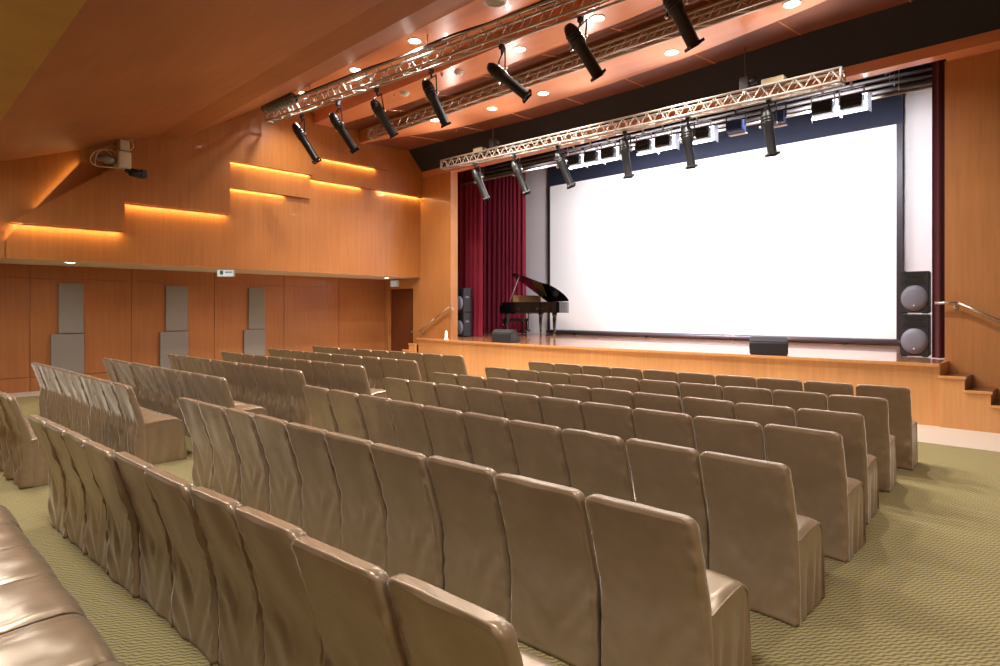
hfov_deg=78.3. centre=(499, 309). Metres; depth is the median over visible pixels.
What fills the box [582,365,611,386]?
covered chair
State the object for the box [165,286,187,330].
acoustic panel
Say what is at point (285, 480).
covered chair
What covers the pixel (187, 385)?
covered chair
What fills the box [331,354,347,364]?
covered chair
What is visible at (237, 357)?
covered chair
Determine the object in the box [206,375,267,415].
covered chair
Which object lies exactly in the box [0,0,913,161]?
ceiling
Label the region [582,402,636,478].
covered chair
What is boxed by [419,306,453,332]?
handrail
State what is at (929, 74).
batten
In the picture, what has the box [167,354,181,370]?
covered chair
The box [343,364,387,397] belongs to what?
covered chair
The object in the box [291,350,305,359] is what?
covered chair
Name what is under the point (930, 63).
black border
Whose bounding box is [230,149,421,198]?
wall
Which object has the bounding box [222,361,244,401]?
covered chair
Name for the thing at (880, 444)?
covered chair
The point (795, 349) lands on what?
floor
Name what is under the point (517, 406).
covered chair
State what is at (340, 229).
wall
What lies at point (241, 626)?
covered chair
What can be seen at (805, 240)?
projection screen
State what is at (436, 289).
wall
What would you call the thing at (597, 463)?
covered chair
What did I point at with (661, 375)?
covered chair
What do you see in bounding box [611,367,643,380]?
covered chair
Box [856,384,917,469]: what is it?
covered chair
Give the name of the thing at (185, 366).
covered chair
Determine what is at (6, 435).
covered chair
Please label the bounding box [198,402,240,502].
covered chair
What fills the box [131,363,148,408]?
covered chair
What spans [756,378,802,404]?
covered chair
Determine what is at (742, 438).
covered chair
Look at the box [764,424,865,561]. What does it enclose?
covered chair
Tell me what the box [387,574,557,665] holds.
covered chair
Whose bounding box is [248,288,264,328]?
acoustic panel
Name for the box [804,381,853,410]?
covered chair
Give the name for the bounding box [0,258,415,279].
ceiling
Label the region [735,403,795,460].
covered chair
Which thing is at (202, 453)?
covered chair
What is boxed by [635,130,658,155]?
light
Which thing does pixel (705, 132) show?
light
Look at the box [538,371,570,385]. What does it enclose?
covered chair
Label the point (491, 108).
recessed light
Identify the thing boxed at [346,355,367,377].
covered chair
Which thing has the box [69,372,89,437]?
covered chair
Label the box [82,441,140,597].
covered chair
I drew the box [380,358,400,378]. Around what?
covered chair
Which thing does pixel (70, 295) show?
acoustic panel
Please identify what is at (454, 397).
covered chair
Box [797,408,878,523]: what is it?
covered chair
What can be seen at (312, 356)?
covered chair
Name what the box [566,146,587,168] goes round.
light
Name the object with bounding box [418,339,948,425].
stage
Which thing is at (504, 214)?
stage curtain
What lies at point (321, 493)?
covered chair
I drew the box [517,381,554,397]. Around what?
covered chair
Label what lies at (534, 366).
covered chair
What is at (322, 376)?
covered chair
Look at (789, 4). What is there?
recessed light
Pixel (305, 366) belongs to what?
covered chair
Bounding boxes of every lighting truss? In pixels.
[261,0,626,123]
[367,0,787,138]
[440,66,845,169]
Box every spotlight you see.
[292,113,321,164]
[329,101,358,153]
[370,87,397,138]
[422,68,450,127]
[472,163,489,201]
[486,43,531,102]
[511,153,529,195]
[554,145,575,188]
[564,16,605,82]
[618,131,633,178]
[662,0,704,52]
[680,117,697,168]
[759,99,779,156]
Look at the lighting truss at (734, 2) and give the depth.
10.50 m
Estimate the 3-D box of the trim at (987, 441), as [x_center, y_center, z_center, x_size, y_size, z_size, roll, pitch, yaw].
[3.143,1.657,11.154,20.000,0.006,2.000,0,0,44]
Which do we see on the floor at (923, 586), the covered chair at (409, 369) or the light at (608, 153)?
the covered chair at (409, 369)
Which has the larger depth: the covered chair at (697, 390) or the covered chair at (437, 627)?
the covered chair at (697, 390)
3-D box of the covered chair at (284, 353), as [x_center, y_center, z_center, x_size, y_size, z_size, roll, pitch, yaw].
[-4.068,1.223,12.410,0.469,0.866,0.616,0,0,42]
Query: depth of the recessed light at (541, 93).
12.24 m
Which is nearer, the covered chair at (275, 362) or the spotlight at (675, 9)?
the spotlight at (675, 9)
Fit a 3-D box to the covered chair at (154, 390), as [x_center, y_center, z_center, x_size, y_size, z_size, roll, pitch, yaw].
[-4.869,1.224,9.024,0.436,0.864,0.620,0,0,41]
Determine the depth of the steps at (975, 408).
8.51 m
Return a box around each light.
[349,67,360,71]
[407,38,421,43]
[486,106,497,110]
[512,46,526,52]
[537,91,549,95]
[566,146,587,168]
[583,142,604,165]
[589,14,605,21]
[600,138,621,162]
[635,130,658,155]
[655,125,678,151]
[664,49,678,55]
[691,117,717,144]
[726,109,747,136]
[764,101,787,127]
[782,0,801,8]
[811,90,841,121]
[839,81,870,115]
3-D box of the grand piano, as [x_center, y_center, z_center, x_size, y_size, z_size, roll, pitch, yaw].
[1.033,-0.159,18.015,1.420,1.836,1.871,0,0,-26]
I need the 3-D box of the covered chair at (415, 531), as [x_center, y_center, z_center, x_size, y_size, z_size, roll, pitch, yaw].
[-0.406,1.223,3.727,0.491,0.865,0.614,0,0,42]
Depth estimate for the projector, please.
11.57 m
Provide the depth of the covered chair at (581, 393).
6.43 m
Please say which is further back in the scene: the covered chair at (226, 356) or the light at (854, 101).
the covered chair at (226, 356)
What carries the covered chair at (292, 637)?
on the floor at (923, 586)
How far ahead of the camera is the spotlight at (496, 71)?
9.65 m
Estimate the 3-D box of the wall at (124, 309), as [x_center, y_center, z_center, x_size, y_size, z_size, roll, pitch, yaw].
[-8.896,0.370,13.275,0.250,2.580,15.700,0,0,44]
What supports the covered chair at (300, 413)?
on the floor at (923, 586)
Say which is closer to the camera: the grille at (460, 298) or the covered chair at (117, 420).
the covered chair at (117, 420)
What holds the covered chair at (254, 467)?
on the floor at (923, 586)
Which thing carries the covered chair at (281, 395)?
on the floor at (923, 586)
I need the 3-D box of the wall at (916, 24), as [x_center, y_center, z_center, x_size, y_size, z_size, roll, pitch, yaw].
[3.900,-4.827,10.714,18.300,1.825,1.620,0,0,44]
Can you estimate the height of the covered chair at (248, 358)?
0.864 m
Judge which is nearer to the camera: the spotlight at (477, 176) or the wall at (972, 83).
the wall at (972, 83)
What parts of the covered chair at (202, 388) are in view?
seat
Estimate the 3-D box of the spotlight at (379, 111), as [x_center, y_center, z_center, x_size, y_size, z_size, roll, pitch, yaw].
[-2.195,-3.747,11.744,0.588,0.946,0.305,0,0,-30]
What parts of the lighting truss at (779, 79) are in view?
splice plate, splice plate, splice plate, splice plate, splice plate, frame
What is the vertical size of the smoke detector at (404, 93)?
0.074 m
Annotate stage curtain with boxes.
[457,167,482,335]
[483,170,525,332]
[932,59,946,357]
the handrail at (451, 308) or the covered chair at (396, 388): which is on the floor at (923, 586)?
the covered chair at (396, 388)
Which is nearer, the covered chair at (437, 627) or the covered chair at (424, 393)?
the covered chair at (437, 627)
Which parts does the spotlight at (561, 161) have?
colour frame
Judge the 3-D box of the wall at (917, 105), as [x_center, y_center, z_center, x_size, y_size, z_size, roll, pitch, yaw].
[5.447,-2.140,16.266,17.200,7.600,0.250,0,0,44]
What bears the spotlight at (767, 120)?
hanging from the lighting truss at (779, 79)
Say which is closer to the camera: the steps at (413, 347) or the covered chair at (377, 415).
the covered chair at (377, 415)
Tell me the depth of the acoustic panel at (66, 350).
12.87 m
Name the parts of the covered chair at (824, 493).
seat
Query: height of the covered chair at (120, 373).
0.864 m
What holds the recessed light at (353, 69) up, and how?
in the ceiling at (75, 74)
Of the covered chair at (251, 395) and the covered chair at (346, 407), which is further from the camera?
the covered chair at (251, 395)
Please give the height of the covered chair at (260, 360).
0.866 m
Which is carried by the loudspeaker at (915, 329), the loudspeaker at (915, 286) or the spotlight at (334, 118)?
the loudspeaker at (915, 286)
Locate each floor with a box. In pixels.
[0,395,999,665]
[420,332,944,363]
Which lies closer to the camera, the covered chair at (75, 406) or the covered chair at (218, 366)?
the covered chair at (75, 406)
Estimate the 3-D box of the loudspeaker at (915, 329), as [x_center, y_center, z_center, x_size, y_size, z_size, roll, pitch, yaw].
[6.758,0.409,9.980,0.406,0.681,0.459,0,0,41]
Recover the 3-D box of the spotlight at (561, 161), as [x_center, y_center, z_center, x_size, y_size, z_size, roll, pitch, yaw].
[1.387,-3.055,13.082,0.484,0.964,0.226,0,0,19]
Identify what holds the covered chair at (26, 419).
on the floor at (923, 586)
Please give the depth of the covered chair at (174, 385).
8.26 m
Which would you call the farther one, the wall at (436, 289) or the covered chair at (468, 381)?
the wall at (436, 289)
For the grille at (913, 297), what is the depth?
9.82 m
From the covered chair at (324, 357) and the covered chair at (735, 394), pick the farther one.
the covered chair at (324, 357)
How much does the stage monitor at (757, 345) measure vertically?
0.300 m
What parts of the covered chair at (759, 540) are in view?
seat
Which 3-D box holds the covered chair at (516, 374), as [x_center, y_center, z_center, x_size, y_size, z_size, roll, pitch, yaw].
[0.488,1.223,8.342,0.488,0.865,0.614,0,0,39]
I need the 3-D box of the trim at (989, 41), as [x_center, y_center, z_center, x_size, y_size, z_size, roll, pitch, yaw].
[4.515,-3.833,11.350,18.300,0.165,0.610,0,0,44]
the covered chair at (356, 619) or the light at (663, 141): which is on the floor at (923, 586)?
the covered chair at (356, 619)
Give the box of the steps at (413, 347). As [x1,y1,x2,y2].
[402,343,417,352]
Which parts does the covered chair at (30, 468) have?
seat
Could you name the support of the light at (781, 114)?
hanging from the bar
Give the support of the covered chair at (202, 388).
on the floor at (923, 586)
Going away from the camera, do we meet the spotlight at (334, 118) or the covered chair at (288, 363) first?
the covered chair at (288, 363)
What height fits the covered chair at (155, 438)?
0.866 m
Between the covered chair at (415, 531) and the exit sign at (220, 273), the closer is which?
the covered chair at (415, 531)
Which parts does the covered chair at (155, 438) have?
seat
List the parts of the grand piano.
leg, lid, leg, leg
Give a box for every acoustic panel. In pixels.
[50,334,83,373]
[58,283,83,332]
[160,331,187,368]
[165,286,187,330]
[243,329,264,355]
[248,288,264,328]
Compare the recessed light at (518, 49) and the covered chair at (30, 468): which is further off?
the recessed light at (518, 49)
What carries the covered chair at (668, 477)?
on the floor at (923, 586)
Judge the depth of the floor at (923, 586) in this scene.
3.68 m
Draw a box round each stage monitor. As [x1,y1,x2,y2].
[492,329,520,342]
[749,336,787,355]
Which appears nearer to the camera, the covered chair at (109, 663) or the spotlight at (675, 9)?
the covered chair at (109, 663)
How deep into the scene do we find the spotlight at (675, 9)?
7.80 m
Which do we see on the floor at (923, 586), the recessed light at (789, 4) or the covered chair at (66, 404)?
the covered chair at (66, 404)
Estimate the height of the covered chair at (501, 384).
0.866 m
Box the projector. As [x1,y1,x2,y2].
[90,139,146,178]
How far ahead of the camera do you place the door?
18.29 m
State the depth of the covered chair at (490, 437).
4.64 m
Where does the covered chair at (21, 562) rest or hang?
on the floor at (923, 586)
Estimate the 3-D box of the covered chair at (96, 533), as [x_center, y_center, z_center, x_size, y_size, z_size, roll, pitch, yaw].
[-2.506,1.223,4.119,0.474,0.866,0.623,0,0,42]
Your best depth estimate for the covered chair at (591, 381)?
7.48 m
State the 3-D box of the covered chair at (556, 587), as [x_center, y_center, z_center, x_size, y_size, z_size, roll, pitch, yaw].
[0.349,1.223,3.060,0.525,0.865,0.618,0,0,41]
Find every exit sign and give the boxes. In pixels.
[217,270,234,276]
[390,280,398,286]
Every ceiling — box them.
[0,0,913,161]
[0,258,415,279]
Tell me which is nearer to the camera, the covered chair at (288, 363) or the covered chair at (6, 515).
the covered chair at (6, 515)
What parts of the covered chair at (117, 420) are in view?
seat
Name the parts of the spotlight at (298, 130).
colour frame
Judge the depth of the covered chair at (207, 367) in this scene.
9.99 m
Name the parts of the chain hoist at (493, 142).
hoist motor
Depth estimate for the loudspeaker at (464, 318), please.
17.42 m
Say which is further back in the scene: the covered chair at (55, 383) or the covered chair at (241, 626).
the covered chair at (55, 383)
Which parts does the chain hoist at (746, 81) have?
chain, hoist motor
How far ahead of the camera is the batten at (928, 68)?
12.70 m
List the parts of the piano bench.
seat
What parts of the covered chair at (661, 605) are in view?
seat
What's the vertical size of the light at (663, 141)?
0.578 m
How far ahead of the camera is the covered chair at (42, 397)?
9.22 m
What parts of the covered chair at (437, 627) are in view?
seat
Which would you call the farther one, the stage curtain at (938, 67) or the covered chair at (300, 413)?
the stage curtain at (938, 67)
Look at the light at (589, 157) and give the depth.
14.38 m
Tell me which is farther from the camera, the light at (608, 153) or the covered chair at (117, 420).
the light at (608, 153)
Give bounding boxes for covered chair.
[0,391,32,479]
[0,393,48,488]
[0,416,52,471]
[0,504,22,531]
[0,522,32,550]
[0,545,58,585]
[0,575,88,634]
[0,614,117,665]
[27,415,67,537]
[31,362,47,417]
[38,364,54,421]
[44,422,87,554]
[45,365,63,425]
[54,368,71,429]
[61,369,79,432]
[62,431,108,574]
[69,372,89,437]
[79,374,99,442]
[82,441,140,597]
[89,377,148,448]
[97,661,127,665]
[100,380,161,451]
[102,358,119,382]
[112,359,127,384]
[113,382,186,463]
[114,452,174,626]
[120,361,138,403]
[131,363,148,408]
[141,364,160,412]
[144,468,218,664]
[153,366,172,415]
[163,368,184,429]
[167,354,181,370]
[176,370,198,436]
[177,355,191,371]
[177,397,213,490]
[188,357,203,373]
[189,486,264,665]
[191,373,245,404]
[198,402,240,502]
[199,358,215,375]
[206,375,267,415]
[211,360,229,388]
[221,352,232,361]
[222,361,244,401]
[225,408,269,513]
[231,353,244,362]
[234,506,323,665]
[237,363,258,405]
[243,354,256,364]
[251,365,272,416]
[253,414,302,528]
[254,355,270,366]
[266,367,290,422]
[268,348,280,356]
[268,356,283,368]
[279,349,293,358]
[281,358,297,369]
[283,369,313,426]
[285,422,341,549]
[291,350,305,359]
[291,536,408,665]
[295,359,316,385]
[302,385,338,432]
[304,352,318,360]
[311,361,332,389]
[312,346,325,352]
[317,353,333,362]
[324,432,387,572]
[325,347,340,353]
[326,362,349,391]
[327,389,368,439]
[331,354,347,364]
[340,348,356,355]
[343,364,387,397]
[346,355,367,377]
[355,349,372,356]
[358,394,397,446]
[363,356,385,389]
[370,443,444,589]
[372,350,389,357]
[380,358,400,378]
[383,377,412,402]
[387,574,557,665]
[388,351,405,359]
[388,400,433,458]
[397,359,431,382]
[405,352,427,381]
[408,380,440,406]
[422,405,474,463]
[423,353,446,382]
[427,456,510,622]
[432,372,458,385]
[436,384,470,413]
[443,355,473,375]
[457,375,487,388]
[463,412,519,475]
[466,387,506,417]
[485,367,510,378]
[486,377,518,392]
[494,473,601,665]
[501,392,544,423]
[509,369,539,381]
[509,420,571,487]
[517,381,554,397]
[528,361,555,371]
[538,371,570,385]
[540,396,586,430]
[553,384,592,402]
[554,363,582,374]
[561,428,635,502]
[570,374,604,388]
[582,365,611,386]
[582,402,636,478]
[585,494,751,665]
[591,388,634,409]
[603,376,640,393]
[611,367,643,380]
[626,438,709,568]
[632,408,696,450]
[633,392,682,412]
[639,379,680,397]
[643,370,679,389]
[677,372,715,384]
[679,382,723,412]
[682,397,736,450]
[693,416,765,460]
[699,451,824,626]
[715,375,756,399]
[723,386,772,404]
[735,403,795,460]
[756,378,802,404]
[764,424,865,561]
[773,390,827,426]
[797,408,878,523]
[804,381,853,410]
[828,395,896,491]
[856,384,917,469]
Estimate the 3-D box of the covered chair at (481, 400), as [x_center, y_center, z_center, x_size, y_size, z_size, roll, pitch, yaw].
[0.027,1.223,6.369,0.498,0.866,0.624,0,0,43]
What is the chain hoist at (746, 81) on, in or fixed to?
hanging from the ceiling at (75, 74)
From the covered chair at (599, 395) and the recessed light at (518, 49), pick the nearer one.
the covered chair at (599, 395)
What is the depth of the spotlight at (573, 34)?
8.72 m
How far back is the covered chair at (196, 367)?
10.33 m
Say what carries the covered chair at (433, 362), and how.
on the floor at (923, 586)
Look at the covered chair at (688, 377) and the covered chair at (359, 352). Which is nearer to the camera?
the covered chair at (688, 377)
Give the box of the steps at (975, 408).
[938,373,999,433]
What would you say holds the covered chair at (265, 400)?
on the floor at (923, 586)
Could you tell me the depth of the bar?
13.55 m
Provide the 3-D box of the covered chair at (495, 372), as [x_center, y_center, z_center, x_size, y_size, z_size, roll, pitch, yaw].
[0.137,1.223,8.649,0.441,0.866,0.623,0,0,39]
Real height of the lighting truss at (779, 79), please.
0.470 m
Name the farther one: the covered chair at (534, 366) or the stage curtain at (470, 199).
the stage curtain at (470, 199)
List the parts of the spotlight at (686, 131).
colour frame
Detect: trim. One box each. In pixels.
[7,391,39,396]
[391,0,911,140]
[417,338,948,366]
[422,29,999,177]
[917,424,999,451]
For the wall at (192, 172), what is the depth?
13.03 m
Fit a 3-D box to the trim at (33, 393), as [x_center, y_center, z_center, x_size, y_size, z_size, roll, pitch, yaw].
[-9.233,1.657,12.209,0.750,0.006,13.700,0,0,44]
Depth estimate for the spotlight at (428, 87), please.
10.69 m
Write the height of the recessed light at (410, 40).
0.024 m
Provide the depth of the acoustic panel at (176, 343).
14.30 m
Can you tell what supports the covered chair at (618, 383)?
on the floor at (923, 586)
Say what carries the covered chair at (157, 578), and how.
on the floor at (923, 586)
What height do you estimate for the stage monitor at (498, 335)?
0.300 m
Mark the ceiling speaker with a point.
(494, 2)
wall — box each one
[0,145,419,277]
[0,263,384,392]
[10,107,391,231]
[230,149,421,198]
[385,171,457,352]
[409,0,999,171]
[526,84,931,346]
[945,49,999,399]
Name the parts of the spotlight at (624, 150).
colour frame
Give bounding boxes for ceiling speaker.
[484,0,505,7]
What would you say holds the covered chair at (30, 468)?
on the floor at (923, 586)
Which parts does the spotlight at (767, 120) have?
colour frame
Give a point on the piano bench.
(503, 319)
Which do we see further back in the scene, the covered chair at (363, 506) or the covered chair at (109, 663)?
the covered chair at (363, 506)
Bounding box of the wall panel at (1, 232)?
[0,231,3,257]
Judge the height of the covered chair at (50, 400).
0.865 m
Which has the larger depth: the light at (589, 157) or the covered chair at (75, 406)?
the light at (589, 157)
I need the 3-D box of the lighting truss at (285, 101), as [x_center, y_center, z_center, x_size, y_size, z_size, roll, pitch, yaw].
[-1.268,-4.495,10.505,10.130,0.610,0.389,0,0,39]
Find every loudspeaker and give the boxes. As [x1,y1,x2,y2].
[458,288,471,311]
[458,312,471,336]
[900,271,931,313]
[900,314,931,356]
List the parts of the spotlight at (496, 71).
colour frame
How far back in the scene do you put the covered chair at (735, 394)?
6.27 m
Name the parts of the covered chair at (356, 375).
seat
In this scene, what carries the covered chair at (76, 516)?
on the floor at (923, 586)
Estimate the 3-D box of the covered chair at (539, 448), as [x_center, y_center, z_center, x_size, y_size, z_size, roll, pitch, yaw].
[0.427,1.224,4.510,0.469,0.864,0.620,0,0,43]
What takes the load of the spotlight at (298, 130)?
hanging from the lighting truss at (285, 101)
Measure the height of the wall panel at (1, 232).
0.470 m
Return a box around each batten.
[462,70,931,184]
[483,66,931,170]
[483,71,931,177]
[483,72,931,174]
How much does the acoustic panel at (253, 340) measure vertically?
1.035 m
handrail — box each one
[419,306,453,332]
[935,301,999,322]
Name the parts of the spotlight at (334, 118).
colour frame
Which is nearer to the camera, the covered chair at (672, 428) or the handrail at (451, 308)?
the covered chair at (672, 428)
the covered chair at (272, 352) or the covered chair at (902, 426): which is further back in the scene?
the covered chair at (272, 352)
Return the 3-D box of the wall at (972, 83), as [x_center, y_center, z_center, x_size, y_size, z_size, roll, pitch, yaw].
[9.012,-1.050,7.247,6.130,5.420,0.250,0,0,44]
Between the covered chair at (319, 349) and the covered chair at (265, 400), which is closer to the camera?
the covered chair at (265, 400)
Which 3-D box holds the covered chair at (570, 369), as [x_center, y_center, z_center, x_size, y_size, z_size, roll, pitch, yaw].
[1.171,1.223,9.213,0.475,0.865,0.618,0,0,40]
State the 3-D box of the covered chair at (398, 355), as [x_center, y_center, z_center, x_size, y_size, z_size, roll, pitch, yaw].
[-1.791,1.223,11.951,0.490,0.865,0.618,0,0,41]
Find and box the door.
[391,289,412,351]
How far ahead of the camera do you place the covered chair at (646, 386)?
6.88 m
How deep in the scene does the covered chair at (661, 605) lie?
2.55 m
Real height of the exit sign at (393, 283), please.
0.190 m
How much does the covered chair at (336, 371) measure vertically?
0.866 m
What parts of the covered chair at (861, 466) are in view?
seat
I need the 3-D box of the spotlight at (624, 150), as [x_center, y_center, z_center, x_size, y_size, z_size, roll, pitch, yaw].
[2.458,-3.040,11.992,0.289,0.937,0.213,0,0,2]
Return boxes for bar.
[483,71,892,166]
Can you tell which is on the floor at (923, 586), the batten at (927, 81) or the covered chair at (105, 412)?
the covered chair at (105, 412)
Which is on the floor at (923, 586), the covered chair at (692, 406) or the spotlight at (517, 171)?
the covered chair at (692, 406)
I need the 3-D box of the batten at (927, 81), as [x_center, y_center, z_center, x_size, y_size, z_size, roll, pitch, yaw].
[3.196,-4.822,14.192,11.650,2.036,0.071,0,0,44]
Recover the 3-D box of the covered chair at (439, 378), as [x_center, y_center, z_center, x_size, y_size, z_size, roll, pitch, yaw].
[-0.505,1.224,7.919,0.453,0.864,0.620,0,0,42]
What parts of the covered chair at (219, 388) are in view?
seat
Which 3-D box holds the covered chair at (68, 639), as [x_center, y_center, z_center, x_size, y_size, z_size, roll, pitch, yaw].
[-1.665,1.223,2.119,0.496,0.865,0.614,0,0,44]
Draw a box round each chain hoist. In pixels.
[489,124,499,151]
[739,47,756,96]
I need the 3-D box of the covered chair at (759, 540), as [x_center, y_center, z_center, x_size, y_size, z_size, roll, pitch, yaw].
[1.495,1.224,3.502,0.498,0.864,0.620,0,0,44]
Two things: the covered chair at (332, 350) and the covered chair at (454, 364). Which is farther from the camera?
the covered chair at (332, 350)
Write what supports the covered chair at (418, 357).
on the floor at (923, 586)
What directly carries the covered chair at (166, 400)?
on the floor at (923, 586)
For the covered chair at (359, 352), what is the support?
on the floor at (923, 586)
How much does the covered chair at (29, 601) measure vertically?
0.866 m
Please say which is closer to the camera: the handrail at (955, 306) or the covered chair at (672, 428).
the covered chair at (672, 428)
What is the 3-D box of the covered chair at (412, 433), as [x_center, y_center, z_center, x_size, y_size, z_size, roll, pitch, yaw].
[-0.627,1.223,5.498,0.467,0.865,0.618,0,0,42]
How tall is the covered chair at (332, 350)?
0.866 m
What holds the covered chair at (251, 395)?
on the floor at (923, 586)
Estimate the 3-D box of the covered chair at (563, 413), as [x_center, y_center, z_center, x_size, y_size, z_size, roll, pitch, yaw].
[0.731,1.224,5.711,0.472,0.864,0.620,0,0,43]
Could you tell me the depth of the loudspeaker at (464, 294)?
17.42 m
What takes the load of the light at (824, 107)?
hanging from the bar
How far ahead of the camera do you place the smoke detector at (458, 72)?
11.65 m
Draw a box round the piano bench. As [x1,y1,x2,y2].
[502,318,527,333]
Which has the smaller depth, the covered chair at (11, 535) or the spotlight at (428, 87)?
the covered chair at (11, 535)
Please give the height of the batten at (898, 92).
2.168 m
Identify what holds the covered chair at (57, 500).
on the floor at (923, 586)
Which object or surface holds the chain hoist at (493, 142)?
hanging from the ceiling at (75, 74)
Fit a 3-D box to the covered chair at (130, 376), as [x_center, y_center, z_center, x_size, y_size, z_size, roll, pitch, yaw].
[-5.541,1.224,9.618,0.449,0.864,0.620,0,0,43]
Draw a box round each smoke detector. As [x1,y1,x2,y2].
[400,91,409,96]
[454,70,463,75]
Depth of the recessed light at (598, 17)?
9.55 m
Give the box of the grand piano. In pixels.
[500,273,568,336]
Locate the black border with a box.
[483,62,931,178]
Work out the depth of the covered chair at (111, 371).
10.02 m
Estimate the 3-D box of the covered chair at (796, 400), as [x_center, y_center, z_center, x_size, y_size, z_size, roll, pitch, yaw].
[3.085,1.223,6.189,0.498,0.865,0.614,0,0,39]
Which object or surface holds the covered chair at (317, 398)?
on the floor at (923, 586)
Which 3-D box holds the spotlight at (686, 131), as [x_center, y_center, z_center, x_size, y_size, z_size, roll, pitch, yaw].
[3.401,-3.018,11.076,0.294,0.935,0.207,0,0,6]
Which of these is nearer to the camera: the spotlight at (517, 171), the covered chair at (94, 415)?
the covered chair at (94, 415)
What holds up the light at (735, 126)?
hanging from the bar
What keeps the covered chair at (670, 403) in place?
on the floor at (923, 586)
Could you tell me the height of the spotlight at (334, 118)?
1.048 m
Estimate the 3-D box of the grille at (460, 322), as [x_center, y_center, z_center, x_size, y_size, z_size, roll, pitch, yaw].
[-1.185,0.500,17.466,0.055,0.412,0.368,0,0,-41]
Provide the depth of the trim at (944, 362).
10.75 m
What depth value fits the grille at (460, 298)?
17.39 m
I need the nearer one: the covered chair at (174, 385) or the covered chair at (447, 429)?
the covered chair at (447, 429)
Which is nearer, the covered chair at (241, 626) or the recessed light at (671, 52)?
the covered chair at (241, 626)
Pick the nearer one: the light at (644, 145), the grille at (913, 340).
the grille at (913, 340)
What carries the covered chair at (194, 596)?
on the floor at (923, 586)
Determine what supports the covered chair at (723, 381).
on the floor at (923, 586)
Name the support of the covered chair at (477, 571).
on the floor at (923, 586)
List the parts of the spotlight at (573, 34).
colour frame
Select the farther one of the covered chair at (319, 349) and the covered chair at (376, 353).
the covered chair at (319, 349)
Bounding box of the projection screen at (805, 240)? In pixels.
[546,90,902,344]
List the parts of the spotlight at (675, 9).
colour frame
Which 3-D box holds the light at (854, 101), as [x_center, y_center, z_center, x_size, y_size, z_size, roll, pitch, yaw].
[6.119,-3.699,10.663,0.500,0.578,0.325,0,0,44]
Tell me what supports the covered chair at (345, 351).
on the floor at (923, 586)
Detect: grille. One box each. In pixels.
[458,296,462,310]
[458,320,462,334]
[901,285,927,310]
[901,328,927,353]
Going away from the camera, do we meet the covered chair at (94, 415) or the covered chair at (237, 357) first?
the covered chair at (94, 415)
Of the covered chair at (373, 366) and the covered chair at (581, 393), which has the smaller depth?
the covered chair at (581, 393)

